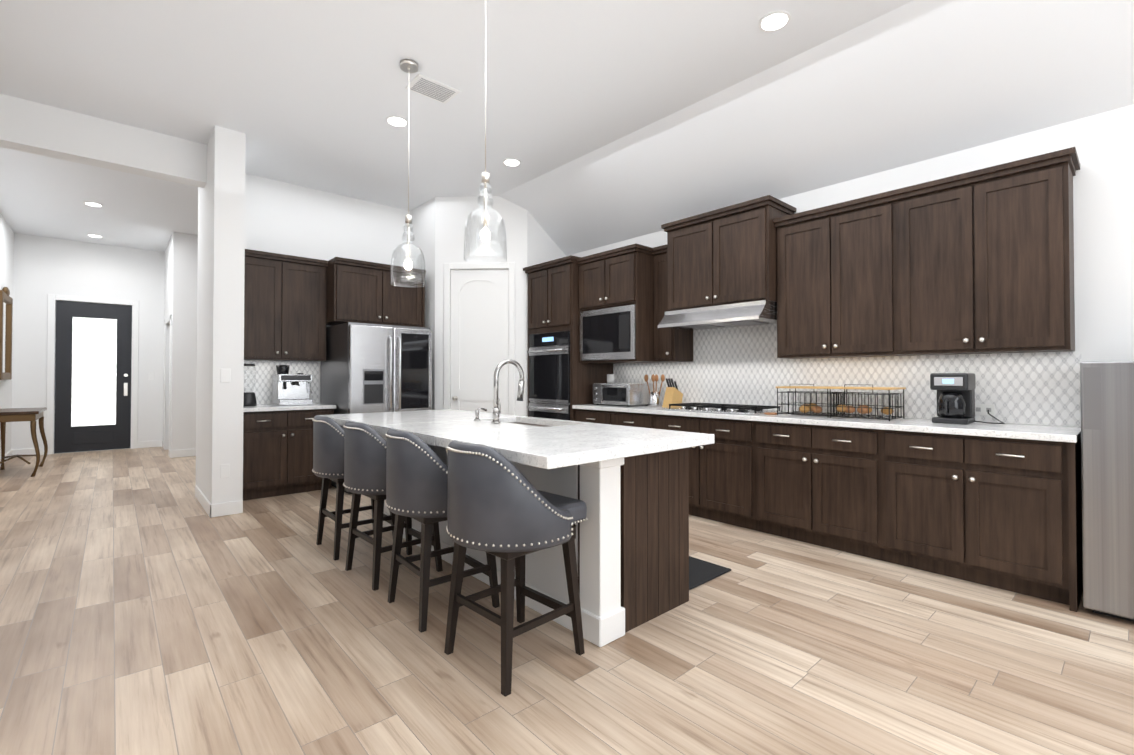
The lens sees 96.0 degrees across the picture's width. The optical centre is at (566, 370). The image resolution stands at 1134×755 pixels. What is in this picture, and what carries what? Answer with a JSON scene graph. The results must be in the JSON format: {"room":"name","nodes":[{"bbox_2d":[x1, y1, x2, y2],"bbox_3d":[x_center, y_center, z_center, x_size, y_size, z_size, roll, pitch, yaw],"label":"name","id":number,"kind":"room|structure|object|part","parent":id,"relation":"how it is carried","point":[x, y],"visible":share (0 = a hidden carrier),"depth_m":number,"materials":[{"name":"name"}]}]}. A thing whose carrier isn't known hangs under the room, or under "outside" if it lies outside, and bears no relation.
{"room":"kitchen","nodes":[
{"label":"kitchen","id":0,"kind":"room"},
{"bbox_2d":[0,213,13,457],"bbox_3d":[-6.700,-0.423,5.743,0.100,3.420,5.550,1,-1,-42],"label":"wall","id":1,"kind":"structure","parent":0,"point":[6,255],"depth_m":7.34,"materials":[{"name":"white paint"}]},
{"bbox_2d":[0,287,12,379],"bbox_3d":[-7.743,-0.518,7.038,0.072,1.282,0.930,1,-1,-42],"label":"mirror","id":2,"kind":"object","parent":1,"relation":"attached to","point":[6,306],"visible":1,"depth_m":7.10,"materials":[{"name":"brown wood"}]},
{"bbox_2d":[0,450,12,465],"bbox_3d":[-6.627,1.230,5.727,0.014,0.115,5.440,1,-1,-42],"label":"baseboard","id":3,"kind":"structure","parent":1,"relation":"attached to","point":[10,453],"depth_m":7.48,"materials":[{"name":"white wood"}]},
{"bbox_2d":[11,233,164,453],"bbox_3d":[-7.800,-0.390,8.413,2.010,3.420,0.100,1,-1,-42],"label":"wall","id":4,"kind":"structure","parent":0,"point":[44,267],"depth_m":8.23,"materials":[{"name":"white paint"}]},
{"bbox_2d":[13,448,43,456],"bbox_3d":[-8.283,1.257,7.885,0.355,0.115,0.014,1,-1,-42],"label":"baseboard","id":5,"kind":"structure","parent":4,"relation":"attached to","point":[30,451],"depth_m":7.85,"materials":[{"name":"white wood"}]},
{"bbox_2d":[46,294,138,454],"bbox_3d":[-7.749,0.057,8.373,1.100,2.525,0.017,1,-1,-42],"label":"door frame","id":6,"kind":"structure","parent":4,"relation":"attached to","point":[52,298],"depth_m":8.20,"materials":[{"name":"white wood"}]},
{"bbox_2d":[54,300,131,452],"bbox_3d":[-7.767,0.098,8.392,0.918,2.424,0.095,1,-1,-42],"label":"front door","id":7,"kind":"structure","parent":4,"relation":"in","point":[93,347],"depth_m":8.39,"materials":[{"name":"black paint"}]},
{"bbox_2d":[138,440,160,447],"bbox_3d":[-7.233,1.268,8.820,0.315,0.115,0.014,1,-1,-42],"label":"baseboard","id":8,"kind":"structure","parent":4,"relation":"attached to","point":[156,443],"depth_m":8.83,"materials":[{"name":"white wood"}]},
{"bbox_2d":[0,93,206,187],"bbox_3d":[-4.186,-1.971,4.286,1.890,0.359,0.200,1,-1,-42],"label":"header beam","id":9,"kind":"structure","parent":0,"point":[31,127],"depth_m":4.35,"materials":[{"name":"white paint"}]},
{"bbox_2d":[163,232,181,449],"bbox_3d":[-6.334,-0.388,8.580,0.600,3.420,1.800,1,-1,-42],"label":"wall","id":10,"kind":"structure","parent":0,"point":[172,292],"depth_m":7.76,"materials":[{"name":"white paint"}]},
{"bbox_2d":[161,314,171,457],"bbox_3d":[-6.526,0.229,8.325,0.016,2.180,1.714,1,-1,-42],"label":"door frame","id":11,"kind":"structure","parent":10,"relation":"attached to","point":[169,318],"depth_m":7.87,"materials":[{"name":"white wood"}]},
{"bbox_2d":[180,233,197,449],"bbox_3d":[-4.018,-0.376,9.505,5.090,3.420,0.100,1,-1,-42],"label":"wall","id":12,"kind":"structure","parent":0,"point":[188,351],"depth_m":7.84,"materials":[{"name":"white paint"}]},
{"bbox_2d":[172,448,195,457],"bbox_3d":[-5.505,1.259,8.086,1.170,0.115,0.018,1,-1,-42],"label":"baseboard","id":13,"kind":"structure","parent":12,"relation":"attached to","point":[184,452],"depth_m":7.78,"materials":[{"name":"white wood"}]},
{"bbox_2d":[196,125,245,503],"bbox_3d":[-3.378,-0.433,4.953,0.230,3.420,1.150,1,-1,-42],"label":"pillar","id":14,"kind":"structure","parent":0,"point":[220,299],"depth_m":4.55,"materials":[{"name":"white paint"}]},
{"bbox_2d":[195,484,213,517],"bbox_3d":[-3.431,1.218,4.809,0.014,0.115,1.064,1,-1,-42],"label":"baseboard","id":15,"kind":"structure","parent":14,"relation":"attached to","point":[208,507],"depth_m":4.67,"materials":[{"name":"white wood"}]},
{"bbox_2d":[220,464,229,477],"bbox_3d":[-3.008,0.881,4.491,0.070,0.120,0.006,1,-1,-42],"label":"outlet","id":16,"kind":"object","parent":14,"relation":"attached to","point":[224,470],"visible":1,"depth_m":4.49,"materials":[{"name":"white plastic"}]},
{"bbox_2d":[220,369,230,381],"bbox_3d":[-3.010,0.041,4.500,0.075,0.120,0.006,1,-1,-42],"label":"light switch","id":17,"kind":"object","parent":14,"relation":"attached to","point":[225,375],"visible":1,"depth_m":4.50,"materials":[{"name":"white plastic"}]},
{"bbox_2d":[245,173,409,404],"bbox_3d":[-1.782,-0.407,7.078,4.980,3.420,0.100,1,-1,-42],"label":"wall","id":18,"kind":"structure","parent":0,"point":[284,218],"depth_m":6.01,"materials":[{"name":"white paint"}]},
{"bbox_2d":[244,360,318,404],"bbox_3d":[-3.253,0.128,5.681,0.926,0.484,0.009,1,-1,-42],"label":"backsplash","id":19,"kind":"structure","parent":18,"relation":"attached to","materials":[{"name":"tile"}]},
{"bbox_2d":[410,197,434,409],"bbox_3d":[-1.808,-0.413,6.520,0.100,3.420,0.698,1,-1,-42],"label":"wall","id":20,"kind":"structure","parent":0,"point":[422,230],"depth_m":6.38,"materials":[{"name":"white paint"}]},
{"bbox_2d":[0,0,912,251],"bbox_3d":[-1.607,-2.204,4.108,8.700,0.100,14.800,1,-1,-42],"label":"ceiling","id":21,"kind":"structure","parent":0,"point":[312,94],"depth_m":3.79,"materials":[{"name":"white paint"}]},
{"bbox_2d":[83,202,102,206],"bbox_3d":[-6.031,-2.120,6.501,0.186,0.007,0.186,1,-1,-42],"label":"recessed light","id":22,"kind":"object","parent":21,"relation":"in","point":[93,204],"visible":1,"depth_m":6.50,"materials":[{"name":"white plastic"}]},
{"bbox_2d":[87,234,102,237],"bbox_3d":[-7.356,-2.102,7.959,0.186,0.007,0.186,1,-1,-42],"label":"recessed light","id":23,"kind":"object","parent":21,"relation":"in","point":[93,235],"visible":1,"depth_m":7.95,"materials":[{"name":"white plastic"}]},
{"bbox_2d":[386,116,407,126],"bbox_3d":[-1.463,-2.146,4.396,0.186,0.007,0.186,1,-1,-42],"label":"recessed light","id":24,"kind":"object","parent":21,"relation":"in","point":[397,121],"visible":1,"depth_m":4.39,"materials":[{"name":"white"}]},
{"bbox_2d":[390,59,425,286],"bbox_3d":[-1.113,-1.382,3.587,0.238,1.554,0.238,1,-1,-42],"label":"pendant light","id":25,"kind":"object","parent":21,"relation":"hanging from","point":[409,66],"visible":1,"depth_m":3.57,"materials":[{"name":"clear glass"}]},
{"bbox_3d":[-1.113,-0.821,3.580,0.238,0.432,0.238,1,-1,-42],"label":"lamp shade","id":26,"kind":"part","parent":25,"relation":"part of","materials":[{"name":"clear glass"}]},
{"bbox_2d":[405,74,459,103],"bbox_3d":[-1.024,-2.148,3.904,0.340,0.016,0.240,1,-1,-42],"label":"ceiling vent","id":27,"kind":"object","parent":21,"relation":"in","point":[428,87],"visible":1,"depth_m":3.88,"materials":[{"name":"white metal"}]},
{"bbox_2d":[464,0,506,263],"bbox_3d":[-0.454,-1.392,2.848,0.238,1.554,0.238,1,-1,-42],"label":"pendant light","id":28,"kind":"object","parent":21,"relation":"hanging from","point":[484,235],"visible":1,"depth_m":2.83,"materials":[{"name":"clear glass"}]},
{"bbox_3d":[-0.454,-0.831,2.841,0.238,0.432,0.238,1,-1,-42],"label":"lamp shade","id":29,"kind":"part","parent":28,"relation":"part of","materials":[{"name":"clear glass"}]},
{"bbox_2d":[503,158,520,166],"bbox_3d":[-0.565,-2.136,5.237,0.186,0.007,0.186,1,-1,-42],"label":"recessed light","id":30,"kind":"object","parent":21,"relation":"in","point":[511,162],"visible":1,"depth_m":5.22,"materials":[{"name":"white"}]},
{"bbox_2d":[758,10,790,31],"bbox_3d":[1.284,-2.162,3.161,0.186,0.007,0.186,1,-1,-42],"label":"recessed light","id":31,"kind":"object","parent":21,"relation":"in","point":[774,21],"visible":1,"depth_m":3.15,"materials":[{"name":"white plastic"}]},
{"bbox_2d":[435,196,526,415],"bbox_3d":[-1.044,-0.417,6.242,1.131,3.420,0.100,0,-1,3],"label":"wall","id":32,"kind":"structure","parent":0,"point":[452,214],"depth_m":6.21,"materials":[{"name":"white paint"}]},
{"bbox_2d":[443,262,514,414],"bbox_3d":[-1.047,-0.010,6.178,1.131,2.605,0.018,0,-1,3],"label":"door frame","id":33,"kind":"structure","parent":32,"relation":"attached to","point":[510,266],"depth_m":6.18,"materials":[{"name":"white wood"}]},
{"bbox_2d":[451,269,508,414],"bbox_3d":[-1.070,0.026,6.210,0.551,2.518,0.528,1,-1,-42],"label":"pantry door","id":34,"kind":"structure","parent":32,"relation":"in","point":[479,326],"depth_m":6.21,"materials":[{"name":"white wood"}]},
{"bbox_2d":[527,210,565,416],"bbox_3d":[-0.279,-0.415,6.407,0.628,3.420,0.100,1,-1,-42],"label":"wall","id":35,"kind":"structure","parent":0,"point":[542,247],"depth_m":6.27,"materials":[{"name":"white paint"}]},
{"bbox_2d":[0,447,1133,754],"bbox_3d":[-1.607,1.316,4.064,8.700,0.100,14.800,1,-1,-42],"label":"floor","id":36,"kind":"structure","parent":0,"point":[148,605],"depth_m":2.25,"materials":[{"name":"brown wood"}]},
{"bbox_2d":[0,407,47,476],"bbox_3d":[-6.973,0.900,6.488,0.464,0.808,1.050,1,-1,-42],"label":"console table","id":37,"kind":"object","parent":36,"relation":"on","point":[32,415],"visible":1,"depth_m":6.28,"materials":[{"name":"brown wood"}]},
{"bbox_2d":[243,249,425,500],"bbox_3d":[-2.652,0.026,5.790,1.966,2.522,0.650,1,-1,-42],"label":"kitchen cabinet","id":38,"kind":"object","parent":36,"relation":"on","point":[294,306],"visible":0.88,"depth_m":5.50,"materials":[{"name":"brown wood"}]},
{"bbox_2d":[243,364,256,405],"bbox_3d":[-3.334,0.145,5.326,0.170,0.440,0.167,1,-1,-42],"label":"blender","id":39,"kind":"object","parent":38,"relation":"on","point":[249,398],"visible":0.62,"depth_m":5.28,"materials":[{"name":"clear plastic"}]},
{"bbox_2d":[243,403,335,411],"bbox_3d":[-3.045,0.387,5.442,0.923,0.038,0.638,1,-1,-42],"label":"countertop","id":40,"kind":"structure","parent":38,"relation":"on","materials":[{"name":"stone"}]},
{"bbox_2d":[272,365,312,405],"bbox_3d":[-2.980,0.151,5.567,0.330,0.435,0.391,1,-1,-42],"label":"espresso machine","id":41,"kind":"object","parent":38,"relation":"on","point":[291,389],"visible":1,"depth_m":5.52,"materials":[{"name":"silver metal"}]},
{"bbox_2d":[312,415,394,560],"bbox_3d":[-1.529,0.786,3.685,0.560,0.949,0.589,1,-1,-41],"label":"stool","id":42,"kind":"object","parent":36,"relation":"on","point":[328,449],"visible":0.46,"depth_m":3.44,"materials":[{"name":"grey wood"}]},
{"bbox_2d":[321,322,431,493],"bbox_3d":[-2.190,0.396,5.880,0.912,1.785,1.062,1,-1,-42],"label":"fridge","id":43,"kind":"object","parent":36,"relation":"on","point":[369,368],"visible":0.42,"depth_m":5.51,"materials":[{"name":"silver metal"}]},
{"bbox_2d":[343,421,442,590],"bbox_3d":[-1.103,0.780,3.207,0.560,0.949,0.589,1,-1,-43],"label":"stool","id":44,"kind":"object","parent":36,"relation":"on","point":[364,459],"visible":0.58,"depth_m":2.96,"materials":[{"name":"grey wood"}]},
{"bbox_2d":[385,428,499,632],"bbox_3d":[-0.678,0.775,2.730,0.560,0.949,0.589,1,-1,-39],"label":"stool","id":45,"kind":"object","parent":36,"relation":"on","point":[417,478],"visible":0.69,"depth_m":2.48,"materials":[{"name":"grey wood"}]},
{"bbox_2d":[444,440,587,696],"bbox_3d":[-0.245,0.768,2.243,0.560,0.949,0.589,1,-1,-45],"label":"stool","id":46,"kind":"object","parent":36,"relation":"on","point":[506,511],"visible":1,"depth_m":2.02,"materials":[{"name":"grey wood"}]},
{"bbox_2d":[381,419,688,646],"bbox_3d":[-0.447,0.822,3.507,0.726,0.875,2.609,1,-1,-42],"label":"kitchen island","id":47,"kind":"object","parent":36,"relation":"on","point":[628,486],"depth_m":2.51,"materials":[{"name":"brown wood"}]},
{"bbox_2d":[320,409,713,470],"bbox_3d":[-0.595,0.367,3.367,1.140,0.049,2.844,1,-1,-42],"label":"island countertop","id":48,"kind":"structure","parent":47,"relation":"on","point":[573,443],"depth_m":2.63,"materials":[{"name":"white stone"}]},
{"bbox_2d":[472,408,486,422],"bbox_3d":[-0.593,0.297,3.506,0.099,0.092,0.044,1,-1,-42],"label":"soap dispenser","id":49,"kind":"object","parent":48,"relation":"on","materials":[{"name":"silver metal"}]},
{"bbox_2d":[488,359,524,422],"bbox_3d":[-0.373,0.131,3.363,0.261,0.420,0.110,1,-1,-42],"label":"faucet","id":50,"kind":"object","parent":48,"relation":"on","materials":[{"name":"silver metal"}]},
{"bbox_2d":[525,259,614,420],"bbox_3d":[0.029,0.045,6.020,0.667,2.490,0.796,1,-1,-42],"label":"tall cabinet","id":51,"kind":"object","parent":36,"relation":"on","point":[557,379],"depth_m":5.72,"materials":[{"name":"brown wood"}]},
{"bbox_2d":[575,411,650,427],"bbox_3d":[0.669,0.844,5.322,0.626,0.875,1.080,1,-1,-42],"label":"base cabinet","id":52,"kind":"object","parent":36,"relation":"on","point":[623,418],"depth_m":5.08,"materials":[{"name":"brown wood"}]},
{"bbox_2d":[651,415,750,528],"bbox_3d":[1.358,0.834,4.549,0.626,0.875,0.991,1,-1,-42],"label":"base cabinet","id":53,"kind":"object","parent":36,"relation":"on","point":[720,471],"depth_m":4.21,"materials":[{"name":"brown wood"}]},
{"bbox_2d":[689,556,730,589],"bbox_3d":[0.626,1.250,3.309,0.470,0.012,0.700,1,-1,-42],"label":"mat","id":54,"kind":"object","parent":36,"relation":"on","point":[701,572],"visible":0.19,"depth_m":3.16,"materials":[{"name":"black"}]},
{"bbox_2d":[751,423,878,559],"bbox_3d":[1.980,0.826,3.851,0.626,0.875,0.880,1,-1,-42],"label":"base cabinet","id":55,"kind":"object","parent":36,"relation":"on","point":[819,486],"depth_m":3.62,"materials":[{"name":"brown wood"}]},
{"bbox_2d":[879,431,1082,611],"bbox_3d":[2.572,0.817,3.187,0.626,0.875,0.898,1,-1,-42],"label":"base cabinet","id":56,"kind":"object","parent":36,"relation":"on","point":[1005,514],"depth_m":2.93,"materials":[{"name":"brown wood"}]},
{"bbox_2d":[571,403,1080,442],"bbox_3d":[1.583,0.372,4.282,0.654,0.038,3.853,1,-1,-42],"label":"countertop","id":57,"kind":"structure","parent":56,"relation":"on","point":[1044,432],"depth_m":3.42,"materials":[{"name":"white stone"}]},
{"bbox_2d":[593,383,651,406],"bbox_3d":[0.573,0.249,5.458,0.407,0.235,0.520,1,-1,-42],"label":"toaster oven","id":58,"kind":"object","parent":57,"relation":"on","point":[628,394],"visible":0.94,"depth_m":5.30,"materials":[{"name":"silver metal"}]},
{"bbox_2d":[607,374,614,382],"bbox_3d":[0.488,0.084,5.591,0.080,0.095,0.108,1,-1,-42],"label":"mug","id":59,"kind":"object","parent":58,"relation":"on","point":[610,378],"visible":1,"depth_m":5.57,"materials":[{"name":"white ceramic"}]},
{"bbox_2d":[644,374,664,406],"bbox_3d":[0.909,0.199,5.237,0.197,0.329,0.188,1,-1,-42],"label":"utensil crock","id":60,"kind":"object","parent":57,"relation":"on","point":[655,398],"visible":1,"depth_m":5.20,"materials":[{"name":"silver metal"}]},
{"bbox_2d":[662,378,682,407],"bbox_3d":[1.054,0.218,5.096,0.210,0.288,0.100,1,-1,-42],"label":"knife block","id":61,"kind":"object","parent":57,"relation":"on","point":[673,395],"visible":0.98,"depth_m":5.06,"materials":[{"name":"brown wood"}]},
{"bbox_2d":[764,412,776,414],"bbox_3d":[1.641,0.343,4.112,0.098,0.014,0.098,1,-1,-42],"label":"trivet","id":62,"kind":"object","parent":57,"relation":"on","point":[771,413],"visible":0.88,"depth_m":4.08,"materials":[{"name":"brown wood"}]},
{"bbox_2d":[776,384,905,420],"bbox_3d":[2.049,0.223,3.866,0.340,0.247,0.804,1,-1,-42],"label":"rack","id":63,"kind":"object","parent":57,"relation":"on","point":[815,409],"visible":1,"depth_m":3.77,"materials":[{"name":"black metal"}]},
{"bbox_2d":[930,373,975,423],"bbox_3d":[2.533,0.178,3.354,0.261,0.325,0.200,1,-1,-42],"label":"coffee maker","id":64,"kind":"object","parent":57,"relation":"on","point":[955,398],"visible":1,"depth_m":3.29,"materials":[{"name":"black plastic"}]},
{"bbox_2d":[975,410,1004,423],"bbox_3d":[2.719,0.298,3.354,0.147,0.081,0.252,1,-1,-42],"label":"cord","id":65,"kind":"object","parent":64,"relation":"attached to","point":[991,422],"visible":0.77,"depth_m":3.30,"materials":[{"name":"black plastic"}]},
{"bbox_2d":[1080,361,1133,621],"bbox_3d":[3.071,0.600,2.602,0.622,1.295,0.600,1,-1,-42],"label":"freezer","id":66,"kind":"object","parent":36,"relation":"on","point":[1107,429],"visible":1,"depth_m":2.55,"materials":[{"name":"silver metal"}]},
{"bbox_2d":[579,303,650,362],"bbox_3d":[0.547,-0.379,5.394,0.411,0.530,0.828,1,-1,-42],"label":"upper cabinet","id":67,"kind":"object","parent":0,"relation":"attached to","point":[616,334],"depth_m":5.16,"materials":[{"name":"brown wood"}]},
{"bbox_2d":[580,304,634,360],"bbox_3d":[0.547,-0.379,5.395,0.411,0.530,0.778,1,-1,-42],"label":"microwave","id":68,"kind":"object","parent":67,"relation":"in","point":[607,333],"depth_m":5.23,"materials":[{"name":"silver metal"}]},
{"bbox_2d":[499,0,1133,255],"bbox_3d":[1.877,-1.877,3.860,0.939,0.721,9.800,1,-1,-42],"label":"ceiling","id":69,"kind":"structure","parent":0,"point":[913,81],"depth_m":3.58,"materials":[{"name":"white paint"}]},
{"bbox_2d":[568,105,1133,426],"bbox_3d":[2.221,-0.148,4.145,0.100,2.830,9.800,1,-1,-42],"label":"wall","id":70,"kind":"structure","parent":0,"point":[1103,195],"depth_m":3.06,"materials":[{"name":"white paint"}]},
{"bbox_2d":[579,247,650,310],"bbox_3d":[0.606,-0.917,5.453,0.576,0.540,0.828,1,-1,-42],"label":"upper cabinet","id":71,"kind":"object","parent":70,"relation":"attached to","point":[616,278],"depth_m":5.15,"materials":[{"name":"brown wood"}]},
{"bbox_2d":[651,247,694,362],"bbox_3d":[1.061,-0.642,5.127,0.326,1.098,0.261,1,-1,-42],"label":"upper cabinet","id":72,"kind":"object","parent":70,"relation":"attached to","point":[671,335],"depth_m":5.04,"materials":[{"name":"brown wood"}]},
{"bbox_2d":[663,199,794,314],"bbox_3d":[1.440,-0.960,4.615,0.446,0.795,1.005,1,-1,-42],"label":"upper cabinet","id":73,"kind":"object","parent":70,"relation":"attached to","point":[721,263],"depth_m":4.39,"materials":[{"name":"brown wood"}]},
{"bbox_2d":[658,300,776,329],"bbox_3d":[1.389,-0.480,4.563,0.583,0.160,0.995,1,-1,-42],"label":"range hood","id":74,"kind":"object","parent":73,"relation":"in","point":[739,314],"depth_m":4.42,"materials":[{"name":"silver metal"}]},
{"bbox_2d":[771,195,898,358],"bbox_3d":[2.107,-0.657,3.953,0.326,1.098,0.855,1,-1,-42],"label":"upper cabinet","id":75,"kind":"object","parent":70,"relation":"attached to","point":[833,265],"depth_m":3.82,"materials":[{"name":"brown wood"}]},
{"bbox_2d":[613,324,1080,426],"bbox_3d":[1.819,-0.037,4.507,0.009,0.784,3.838,1,-1,-42],"label":"backsplash","id":76,"kind":"structure","parent":70,"relation":"attached to","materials":[{"name":"tile"}]},
{"bbox_2d":[891,151,1078,358],"bbox_3d":[2.676,-0.665,3.314,0.326,1.098,0.855,1,-1,-42],"label":"upper cabinet","id":77,"kind":"object","parent":70,"relation":"attached to","point":[913,287],"depth_m":3.16,"materials":[{"name":"brown wood"}]},
{"bbox_2d":[975,404,994,415],"bbox_3d":[2.782,0.259,3.410,0.006,0.073,0.115,1,-1,-42],"label":"outlet","id":78,"kind":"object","parent":70,"relation":"attached to","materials":[{"name":"white plastic"}]}
]}

